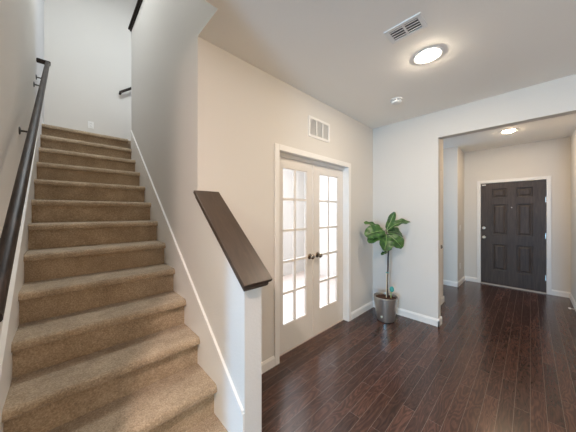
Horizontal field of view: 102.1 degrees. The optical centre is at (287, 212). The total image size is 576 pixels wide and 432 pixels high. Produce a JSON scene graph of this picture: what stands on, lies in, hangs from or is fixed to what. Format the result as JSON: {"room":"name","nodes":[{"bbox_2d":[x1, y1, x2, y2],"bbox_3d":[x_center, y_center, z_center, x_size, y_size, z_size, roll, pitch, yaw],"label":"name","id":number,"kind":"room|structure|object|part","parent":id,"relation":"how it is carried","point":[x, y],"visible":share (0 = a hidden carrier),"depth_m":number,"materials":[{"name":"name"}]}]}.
{"room":"entrance hall","nodes":[
{"label":"entrance hall","id":0,"kind":"room"},
{"bbox_2d":[0,0,43,336],"bbox_3d":[-2.274,-1.253,1.975,0.115,5.400,4.200,0,0,-44],"label":"wall","id":1,"kind":"structure","parent":0,"point":[21,21],"depth_m":1.39,"materials":[{"name":"grey paint"}]},
{"bbox_2d":[0,110,41,431],"bbox_3d":[-1.903,0.064,1.687,0.019,2.765,3.230,0,0,-44],"label":"trim","id":2,"kind":"structure","parent":1,"relation":"attached to","point":[11,316],"depth_m":1.32,"materials":[{"name":"white paint"}]},
{"bbox_2d":[0,58,50,321],"bbox_3d":[-1.701,-0.684,1.540,0.107,1.934,2.742,0,0,-44],"label":"handrail","id":3,"kind":"object","parent":1,"relation":"attached to","point":[10,232],"visible":0.98,"depth_m":0.89,"materials":[{"name":"brown wood"}]},
{"bbox_2d":[44,0,136,140],"bbox_3d":[-2.171,-2.453,4.918,4.113,3.000,0.100,0,0,-44],"label":"wall","id":4,"kind":"structure","parent":0,"point":[87,43],"depth_m":3.80,"materials":[{"name":"grey paint"}]},
{"bbox_2d":[88,121,93,128],"bbox_3d":[-3.235,-1.438,3.820,0.073,0.115,0.009,0,0,-44],"label":"wall outlet","id":5,"kind":"object","parent":4,"relation":"attached to","point":[90,124],"visible":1,"depth_m":3.82,"materials":[{"name":"white plastic"}]},
{"bbox_2d":[119,87,130,94],"bbox_3d":[-2.461,-2.593,4.508,1.325,1.050,0.088,0,0,-44],"label":"handrail","id":6,"kind":"object","parent":4,"relation":"attached to","point":[129,88],"visible":0.16,"depth_m":4.08,"materials":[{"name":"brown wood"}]},
{"bbox_3d":[-2.443,-2.595,4.490,1.325,1.046,0.036,0,0,-44],"label":"rail","id":7,"kind":"part","parent":6,"relation":"part of","materials":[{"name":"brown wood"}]},
{"bbox_2d":[131,0,261,431],"bbox_3d":[-1.209,-0.588,2.353,0.115,4.070,2.931,0,0,-44],"label":"wall","id":8,"kind":"structure","parent":0,"point":[172,66],"depth_m":1.78,"materials":[{"name":"grey paint"}]},
{"bbox_2d":[128,0,142,31],"bbox_3d":[-1.336,-2.649,2.485,0.187,0.052,2.635,0,0,-44],"label":"wall cap","id":9,"kind":"object","parent":8,"relation":"on","point":[139,2],"visible":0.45,"depth_m":3.10,"materials":[{"name":"brown wood"}]},
{"bbox_2d":[130,130,244,431],"bbox_3d":[-1.249,0.130,2.301,0.015,2.633,2.911,0,0,-44],"label":"trim","id":10,"kind":"structure","parent":8,"relation":"attached to","point":[228,408],"depth_m":1.69,"materials":[{"name":"white paint"}]},
{"bbox_2d":[193,190,272,291],"bbox_3d":[-0.384,0.128,1.502,0.193,0.576,0.659,0,0,-44],"label":"half wall cap","id":11,"kind":"object","parent":8,"relation":"attached to","point":[247,266],"visible":1,"depth_m":1.43,"materials":[{"name":"brown wood"}]},
{"bbox_2d":[213,44,372,361],"bbox_3d":[0.366,0.080,2.763,2.724,2.735,0.115,0,0,-44],"label":"wall","id":12,"kind":"structure","parent":0,"point":[254,110],"depth_m":2.15,"materials":[{"name":"grey paint"}]},
{"bbox_2d":[280,157,314,353],"bbox_3d":[0.090,0.427,2.499,0.594,2.020,0.101,0,0,-44],"label":"door","id":13,"kind":"structure","parent":12,"relation":"in","point":[299,329],"depth_m":2.54,"materials":[{"name":"white paint"}]},
{"bbox_2d":[274,143,350,365],"bbox_3d":[0.318,0.395,2.706,1.346,2.105,0.131,0,0,-44],"label":"door frame","id":14,"kind":"structure","parent":12,"relation":"attached to","point":[280,150],"depth_m":2.55,"materials":[{"name":"white paint"}]},
{"bbox_3d":[-0.106,0.395,2.219,0.058,2.105,0.016,0,0,-44],"label":"casing","id":15,"kind":"part","parent":14,"relation":"part of","materials":[{"name":"white paint"}]},
{"bbox_3d":[0.358,-0.629,2.665,1.230,0.058,0.016,0,0,-44],"label":"casing","id":16,"kind":"part","parent":14,"relation":"part of","materials":[{"name":"white paint"}]},
{"bbox_3d":[0.822,0.395,3.111,0.058,2.105,0.016,0,0,-44],"label":"casing","id":17,"kind":"part","parent":14,"relation":"part of","materials":[{"name":"white paint"}]},
{"bbox_2d":[262,301,372,373],"bbox_3d":[0.369,1.399,2.677,2.609,0.095,0.014,0,0,-44],"label":"baseboard","id":18,"kind":"structure","parent":12,"relation":"attached to","point":[269,363],"depth_m":3.15,"materials":[{"name":"white paint"}]},
{"bbox_2d":[308,115,329,142],"bbox_3d":[0.365,-0.952,2.676,0.386,0.227,0.010,0,0,-44],"label":"air vent","id":19,"kind":"object","parent":12,"relation":"in","point":[318,129],"visible":1,"depth_m":2.66,"materials":[{"name":"white metal"}]},
{"bbox_2d":[313,164,342,335],"bbox_3d":[0.524,0.427,2.917,0.631,2.020,0.101,0,0,-44],"label":"door","id":20,"kind":"structure","parent":12,"relation":"in","point":[324,316],"depth_m":2.93,"materials":[{"name":"white paint"}]},
{"bbox_2d":[283,169,334,276],"bbox_3d":[-0.157,0.080,3.869,3.503,2.735,2.204,0,0,-44],"label":"wall","id":21,"kind":"structure","parent":0,"point":[287,174],"depth_m":5.40,"materials":[{"name":"grey paint"}]},
{"bbox_2d":[198,0,575,152],"bbox_3d":[0.123,-1.446,1.089,10.887,0.315,8.800,0,0,-44],"label":"ceiling","id":22,"kind":"structure","parent":0,"point":[338,53],"depth_m":1.86,"materials":[{"name":"white paint"}]},
{"bbox_2d":[390,97,402,104],"bbox_3d":[1.241,-1.266,2.663,0.132,0.043,0.132,0,0,-44],"label":"smoke detector","id":23,"kind":"object","parent":22,"relation":"attached to","point":[395,101],"visible":1,"depth_m":2.63,"materials":[{"name":"white plastic"}]},
{"bbox_2d":[384,12,427,43],"bbox_3d":[0.823,-1.283,1.633,0.160,0.010,0.240,0,0,-44],"label":"ceiling vent","id":24,"kind":"object","parent":22,"relation":"in","point":[417,22],"visible":1,"depth_m":1.62,"materials":[{"name":"white plastic"}]},
{"bbox_2d":[413,46,442,63],"bbox_3d":[1.146,-1.278,1.910,0.210,0.020,0.210,0,0,-44],"label":"recessed light","id":25,"kind":"object","parent":22,"relation":"in","point":[434,53],"visible":1,"depth_m":1.89,"materials":[{"name":"white plastic"}]},
{"bbox_2d":[500,129,517,133],"bbox_3d":[3.485,-1.278,3.676,0.210,0.020,0.210,0,0,-44],"label":"recessed light","id":26,"kind":"object","parent":22,"relation":"in","point":[508,130],"visible":1,"depth_m":3.65,"materials":[{"name":"white plastic"}]},
{"bbox_2d":[262,271,575,431],"bbox_3d":[0.504,1.507,0.693,10.887,0.120,7.700,0,0,-44],"label":"floor","id":27,"kind":"structure","parent":0,"point":[499,359],"depth_m":2.13,"materials":[{"name":"brown wood"}]},
{"bbox_2d":[2,124,227,431],"bbox_3d":[-1.685,0.170,2.108,0.896,2.554,3.168,0,0,-44],"label":"staircase","id":28,"kind":"structure","parent":27,"relation":"on","point":[102,341],"depth_m":1.61,"materials":[{"name":"brown carpet"}]},
{"bbox_2d":[364,212,409,322],"bbox_3d":[1.310,0.717,3.153,0.625,1.461,0.359,0,0,-10],"label":"potted plant","id":29,"kind":"object","parent":27,"relation":"on","point":[386,303],"visible":1,"depth_m":3.07,"materials":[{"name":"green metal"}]},
{"bbox_3d":[1.318,1.282,3.143,0.310,0.321,0.310,0,0,-44],"label":"pot","id":30,"kind":"part","parent":29,"relation":"part of","materials":[{"name":"silver metal"}]},
{"bbox_3d":[1.342,0.687,3.146,0.049,0.940,0.033,0,0,14],"label":"stem","id":31,"kind":"part","parent":29,"relation":"part of","materials":[{"name":"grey plant"}]},
{"bbox_2d":[481,282,546,293],"bbox_3d":[4.310,1.438,4.494,0.130,0.018,0.906,0,0,-44],"label":"threshold","id":32,"kind":"object","parent":27,"relation":"on","point":[481,282],"visible":0.58,"depth_m":4.39,"materials":[{"name":"grey"}]},
{"bbox_2d":[441,139,442,296],"bbox_3d":[2.158,0.080,3.514,0.899,2.735,0.115,0,0,-44],"label":"wall","id":33,"kind":"structure","parent":0,"point":[441,139],"depth_m":3.75,"materials":[{"name":"grey paint"}]},
{"bbox_2d":[443,146,463,281],"bbox_3d":[2.417,0.080,5.153,1.987,2.735,2.120,0,0,-44],"label":"wall","id":34,"kind":"structure","parent":0,"point":[453,157],"depth_m":4.64,"materials":[{"name":"grey paint"}]},
{"bbox_2d":[373,74,575,318],"bbox_3d":[3.176,0.080,1.722,0.115,2.735,5.281,0,0,-44],"label":"wall","id":35,"kind":"structure","parent":0,"point":[406,153],"depth_m":3.07,"materials":[{"name":"grey paint"}]},
{"bbox_2d":[373,301,441,326],"bbox_3d":[1.653,1.399,3.307,0.143,0.095,0.885,0,0,-44],"label":"baseboard","id":36,"kind":"structure","parent":35,"relation":"attached to","point":[409,314],"depth_m":3.10,"materials":[{"name":"white paint"}]},
{"bbox_2d":[464,137,570,294],"bbox_3d":[4.368,0.080,4.470,0.120,2.735,1.570,0,0,-44],"label":"wall","id":37,"kind":"structure","parent":0,"point":[552,157],"depth_m":4.23,"materials":[{"name":"grey paint"}]},
{"bbox_2d":[443,276,569,297],"bbox_3d":[3.340,1.399,4.962,0.681,0.095,3.475,0,0,-44],"label":"baseboard","id":38,"kind":"structure","parent":37,"relation":"attached to","point":[467,278],"depth_m":4.58,"materials":[{"name":"white paint"}]},
{"bbox_2d":[481,180,546,291],"bbox_3d":[4.283,0.418,4.462,0.110,2.013,0.907,0,0,-44],"label":"door","id":39,"kind":"structure","parent":37,"relation":"in","point":[513,214],"depth_m":4.43,"materials":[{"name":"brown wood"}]},
{"bbox_3d":[4.184,-0.383,4.612,0.044,0.179,0.216,0,0,-44],"label":"raised panel","id":40,"kind":"part","parent":39,"relation":"part of","materials":[{"name":"brown wood"}]},
{"bbox_3d":[4.184,0.136,4.612,0.044,0.600,0.216,0,0,-44],"label":"raised panel","id":41,"kind":"part","parent":39,"relation":"part of","materials":[{"name":"brown wood"}]},
{"bbox_3d":[4.184,0.882,4.612,0.044,0.520,0.216,0,0,-44],"label":"raised panel","id":42,"kind":"part","parent":39,"relation":"part of","materials":[{"name":"brown wood"}]},
{"bbox_3d":[4.429,-0.383,4.358,0.044,0.179,0.213,0,0,-44],"label":"raised panel","id":43,"kind":"part","parent":39,"relation":"part of","materials":[{"name":"brown wood"}]},
{"bbox_3d":[4.429,0.136,4.358,0.044,0.600,0.213,0,0,-44],"label":"raised panel","id":44,"kind":"part","parent":39,"relation":"part of","materials":[{"name":"brown wood"}]},
{"bbox_3d":[4.429,0.882,4.358,0.044,0.520,0.213,0,0,-44],"label":"raised panel","id":45,"kind":"part","parent":39,"relation":"part of","materials":[{"name":"brown wood"}]},
{"bbox_2d":[477,176,550,294],"bbox_3d":[4.322,0.398,4.506,0.136,2.098,1.022,0,0,-44],"label":"door frame","id":46,"kind":"structure","parent":37,"relation":"attached to","point":[548,187],"depth_m":4.28,"materials":[{"name":"white paint"}]},
{"bbox_3d":[3.945,0.398,4.812,0.016,2.098,0.058,0,0,-44],"label":"casing","id":47,"kind":"part","parent":46,"relation":"part of","materials":[{"name":"white paint"}]},
{"bbox_3d":[4.279,-0.622,4.465,0.016,0.058,0.906,0,0,-44],"label":"casing","id":48,"kind":"part","parent":46,"relation":"part of","materials":[{"name":"white paint"}]},
{"bbox_3d":[4.613,0.398,4.117,0.016,2.098,0.058,0,0,-44],"label":"casing","id":49,"kind":"part","parent":46,"relation":"part of","materials":[{"name":"white paint"}]},
{"bbox_2d":[571,128,575,301],"bbox_3d":[3.876,0.080,2.987,2.646,2.735,0.115,0,0,-44],"label":"wall","id":50,"kind":"structure","parent":0,"point":[573,136],"depth_m":3.69,"materials":[{"name":"grey paint"}]},
{"bbox_2d":[570,292,575,310],"bbox_3d":[3.831,1.399,3.034,2.646,0.095,0.014,0,0,-44],"label":"baseboard","id":51,"kind":"structure","parent":50,"relation":"attached to","point":[571,296],"depth_m":3.65,"materials":[{"name":"white paint"}]}
]}

